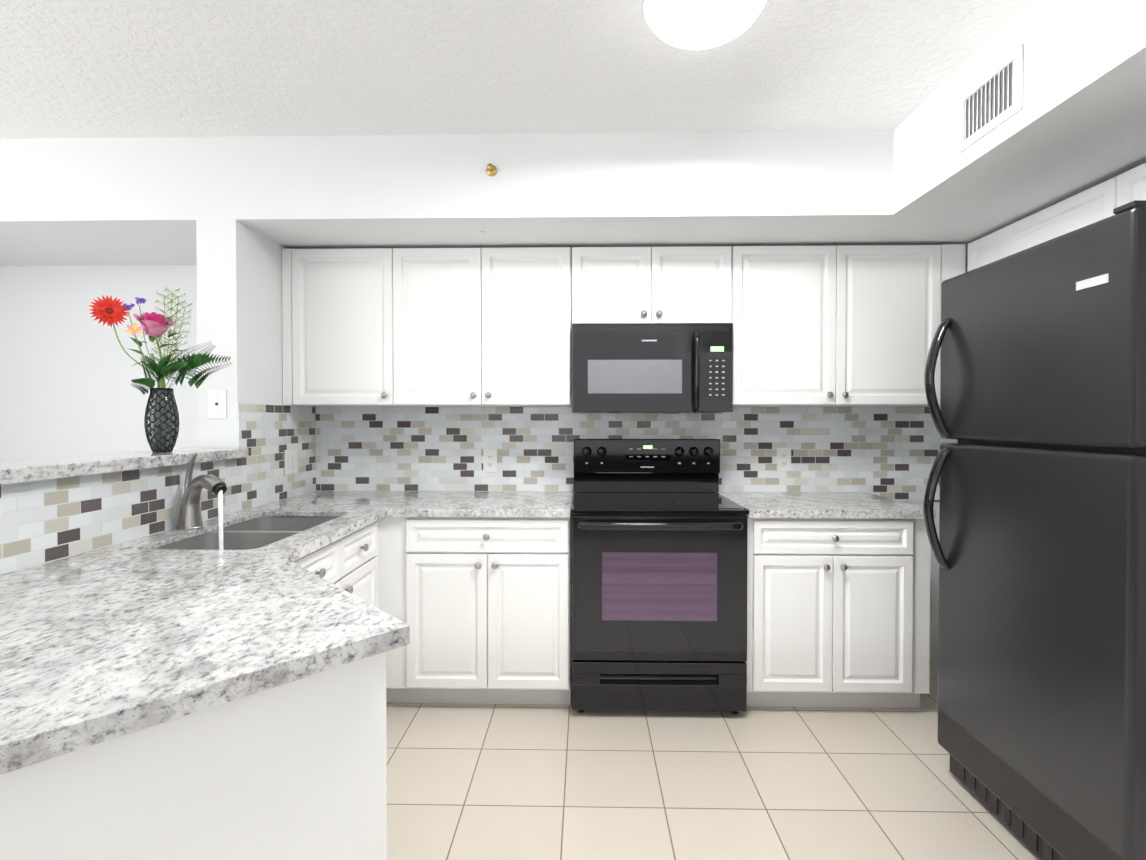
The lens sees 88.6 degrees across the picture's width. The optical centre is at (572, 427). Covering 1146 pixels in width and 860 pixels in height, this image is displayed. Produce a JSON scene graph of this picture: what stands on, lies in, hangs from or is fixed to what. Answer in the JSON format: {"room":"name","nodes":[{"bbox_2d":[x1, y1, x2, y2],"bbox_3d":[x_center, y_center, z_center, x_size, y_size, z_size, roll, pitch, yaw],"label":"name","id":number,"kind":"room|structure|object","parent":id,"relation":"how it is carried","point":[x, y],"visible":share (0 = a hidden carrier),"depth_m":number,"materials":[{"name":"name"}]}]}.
{"room":"kitchen","nodes":[
{"label":"kitchen","id":0,"kind":"room"},
{"bbox_2d":[0,0,1145,660],"bbox_3d":[-1.495,-0.002,0.362,7.500,2.600,5.920,0,1,1],"label":"wall","id":1,"kind":"structure","parent":0,"point":[210,160],"depth_m":2.45,"materials":[{"name":"white paint"}]},
{"bbox_2d":[0,448,247,484],"bbox_3d":[-1.545,0.129,0.954,0.265,0.040,3.098,0,1,1],"label":"bar ledge","id":2,"kind":"object","parent":1,"relation":"on","point":[22,471],"visible":1,"depth_m":1.78,"materials":[{"name":"stone"}]},
{"bbox_2d":[88,287,230,451],"bbox_3d":[-1.508,-0.217,2.171,0.357,0.621,0.267,0,1,1],"label":"vase","id":3,"kind":"object","parent":2,"relation":"on","point":[161,421],"visible":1,"depth_m":2.16,"materials":[{"name":"black glass"}]},
{"bbox_2d":[208,390,226,417],"bbox_3d":[-1.515,-0.098,2.499,0.080,0.122,0.006,0,1,1],"label":"outlet","id":4,"kind":"object","parent":1,"relation":"attached to","point":[217,403],"visible":1,"depth_m":2.50,"materials":[{"name":"white plastic"}]},
{"bbox_2d":[284,449,297,475],"bbox_3d":[-1.410,0.175,2.944,0.008,0.125,0.130,0,1,1],"label":"light switch","id":5,"kind":"object","parent":1,"relation":"attached to","point":[290,462],"visible":1,"depth_m":2.93,"materials":[{"name":"white plastic"}]},
{"bbox_2d":[282,248,393,406],"bbox_3d":[-1.144,-0.491,3.031,0.543,0.762,0.349,0,1,1],"label":"upper cabinet","id":6,"kind":"object","parent":1,"relation":"attached to","point":[338,304],"depth_m":2.86,"materials":[{"name":"white wood"}]},
{"bbox_2d":[476,231,485,234],"bbox_3d":[-0.416,-0.879,2.659,0.044,0.005,0.043,0,1,1],"label":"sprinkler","id":7,"kind":"structure","parent":1,"relation":"attached to","point":[481,232],"depth_m":2.65,"materials":[{"name":"white metal"}]},
{"bbox_2d":[394,247,573,406],"bbox_3d":[-0.438,-0.491,3.017,0.868,0.762,0.349,0,1,1],"label":"upper cabinet","id":8,"kind":"object","parent":1,"relation":"attached to","point":[474,327],"depth_m":2.85,"materials":[{"name":"white wood"}]},
{"bbox_2d":[483,449,496,471],"bbox_3d":[-0.451,0.182,3.194,0.075,0.125,0.006,0,1,1],"label":"electrical outlet","id":9,"kind":"object","parent":1,"relation":"attached to","point":[489,460],"visible":1,"depth_m":3.19,"materials":[{"name":"white plastic"}]},
{"bbox_2d":[486,163,496,175],"bbox_3d":[-0.341,-1.076,2.442,0.048,0.047,0.043,0,1,1],"label":"sprinkler","id":10,"kind":"object","parent":1,"relation":"attached to","point":[491,169],"visible":1,"depth_m":2.46,"materials":[{"name":"gold metal"}]},
{"bbox_2d":[574,246,733,326],"bbox_3d":[0.380,-0.685,2.997,0.765,0.372,0.349,0,1,1],"label":"upper cabinet","id":11,"kind":"object","parent":1,"relation":"attached to","point":[673,284],"depth_m":2.83,"materials":[{"name":"white wood"}]},
{"bbox_2d":[572,323,732,412],"bbox_3d":[0.379,-0.281,2.943,0.760,0.424,0.454,0,1,1],"label":"microwave","id":12,"kind":"object","parent":11,"relation":"attached to","point":[658,368],"visible":1,"depth_m":2.78,"materials":[{"name":"black metal"}]},
{"bbox_2d":[642,0,766,49],"bbox_3d":[0.374,-1.171,1.668,0.352,0.095,0.352,0,1,1],"label":"ceiling light","id":13,"kind":"object","parent":1,"relation":"attached to","point":[695,24],"visible":1,"depth_m":1.65,"materials":[{"name":"white glass"}]},
{"bbox_2d":[777,448,790,470],"bbox_3d":[1.136,0.173,3.160,0.075,0.125,0.006,0,1,1],"label":"electrical outlet","id":14,"kind":"object","parent":1,"relation":"attached to","point":[783,459],"visible":1,"depth_m":3.16,"materials":[{"name":"white plastic"}]},
{"bbox_2d":[733,244,965,406],"bbox_3d":[1.318,-0.490,2.980,1.107,0.762,0.349,0,1,1],"label":"upper cabinet","id":15,"kind":"object","parent":1,"relation":"attached to","point":[845,325],"depth_m":2.81,"materials":[{"name":"white wood"}]},
{"bbox_2d":[957,43,1023,153],"bbox_3d":[1.306,-1.022,1.850,0.011,0.190,0.290,0,1,1],"label":"air vent","id":16,"kind":"object","parent":1,"relation":"in","point":[990,105],"visible":1,"depth_m":1.83,"materials":[{"name":"white metal"}]},
{"bbox_2d":[967,181,1105,271],"bbox_3d":[2.028,-0.714,2.392,0.337,0.299,0.783,0,1,1],"label":"upper cabinet","id":17,"kind":"object","parent":1,"relation":"attached to","point":[1087,207],"depth_m":2.33,"materials":[{"name":"white wood"}]},
{"bbox_2d":[1106,163,1145,217],"bbox_3d":[2.011,-0.704,1.610,0.337,0.299,0.782,0,1,1],"label":"upper cabinet","id":18,"kind":"object","parent":1,"relation":"attached to","point":[1129,186],"depth_m":1.96,"materials":[{"name":"white wood"}]},
{"bbox_2d":[386,661,1040,859],"bbox_3d":[-1.495,1.323,0.380,7.500,0.050,5.920,0,1,1],"label":"floor","id":19,"kind":"structure","parent":0,"point":[513,782],"depth_m":2.08,"materials":[{"name":"tile"}]},
{"bbox_2d":[0,556,463,859],"bbox_3d":[-0.910,0.854,0.827,1.091,0.872,1.848,0,1,1],"label":"base cabinet","id":20,"kind":"object","parent":19,"relation":"on","point":[297,769],"depth_m":0.97,"materials":[{"name":"white"}]},
{"bbox_2d":[0,491,519,774],"bbox_3d":[-0.857,0.390,1.520,1.170,0.035,3.374,0,1,1],"label":"countertop","id":21,"kind":"structure","parent":20,"relation":"on","point":[110,643],"depth_m":1.11,"materials":[{"name":"stone"}]},
{"bbox_2d":[177,453,226,549],"bbox_3d":[-1.319,0.335,2.099,0.210,0.483,0.130,0,1,1],"label":"faucet","id":22,"kind":"object","parent":21,"relation":"on","point":[190,516],"visible":1,"depth_m":2.09,"materials":[{"name":"silver metal"}]},
{"bbox_2d":[154,516,339,549],"bbox_3d":[-1.140,0.485,2.137,0.449,0.199,0.794,0,1,1],"label":"sink","id":23,"kind":"object","parent":21,"relation":"in","point":[258,532],"visible":0.1,"depth_m":2.15,"materials":[{"name":"silver metal"}]},
{"bbox_2d":[372,516,570,704],"bbox_3d":[-0.434,0.827,2.898,0.854,0.872,0.608,0,1,1],"label":"base cabinet","id":24,"kind":"object","parent":19,"relation":"on","point":[517,570],"depth_m":2.59,"materials":[{"name":"white wood"}]},
{"bbox_2d":[388,491,572,516],"bbox_3d":[-0.410,0.372,2.884,0.808,0.035,0.627,0,1,1],"label":"countertop","id":25,"kind":"structure","parent":24,"relation":"on","point":[531,504],"depth_m":2.84,"materials":[{"name":"stone"}]},
{"bbox_2d":[571,438,748,713],"bbox_3d":[0.380,0.665,2.828,0.769,1.199,0.705,0,1,1],"label":"range","id":26,"kind":"object","parent":19,"relation":"on","point":[659,527],"visible":1,"depth_m":2.54,"materials":[{"name":"black metal"}]},
{"bbox_2d":[746,517,929,707],"bbox_3d":[1.168,0.827,2.864,0.800,0.872,0.608,0,1,1],"label":"base cabinet","id":27,"kind":"object","parent":19,"relation":"on","point":[838,612],"depth_m":2.57,"materials":[{"name":"white wood"}]},
{"bbox_2d":[716,492,935,518],"bbox_3d":[1.168,0.372,2.851,0.801,0.035,0.627,0,1,1],"label":"countertop","id":28,"kind":"structure","parent":27,"relation":"on","point":[759,504],"depth_m":2.68,"materials":[{"name":"stone"}]},
{"bbox_2d":[923,200,1145,859],"bbox_3d":[1.689,0.369,1.759,0.884,1.819,0.763,0,1,1],"label":"refrigerator","id":29,"kind":"object","parent":19,"relation":"on","point":[1038,547],"visible":1,"depth_m":1.63,"materials":[{"name":"black metal"}]}
]}

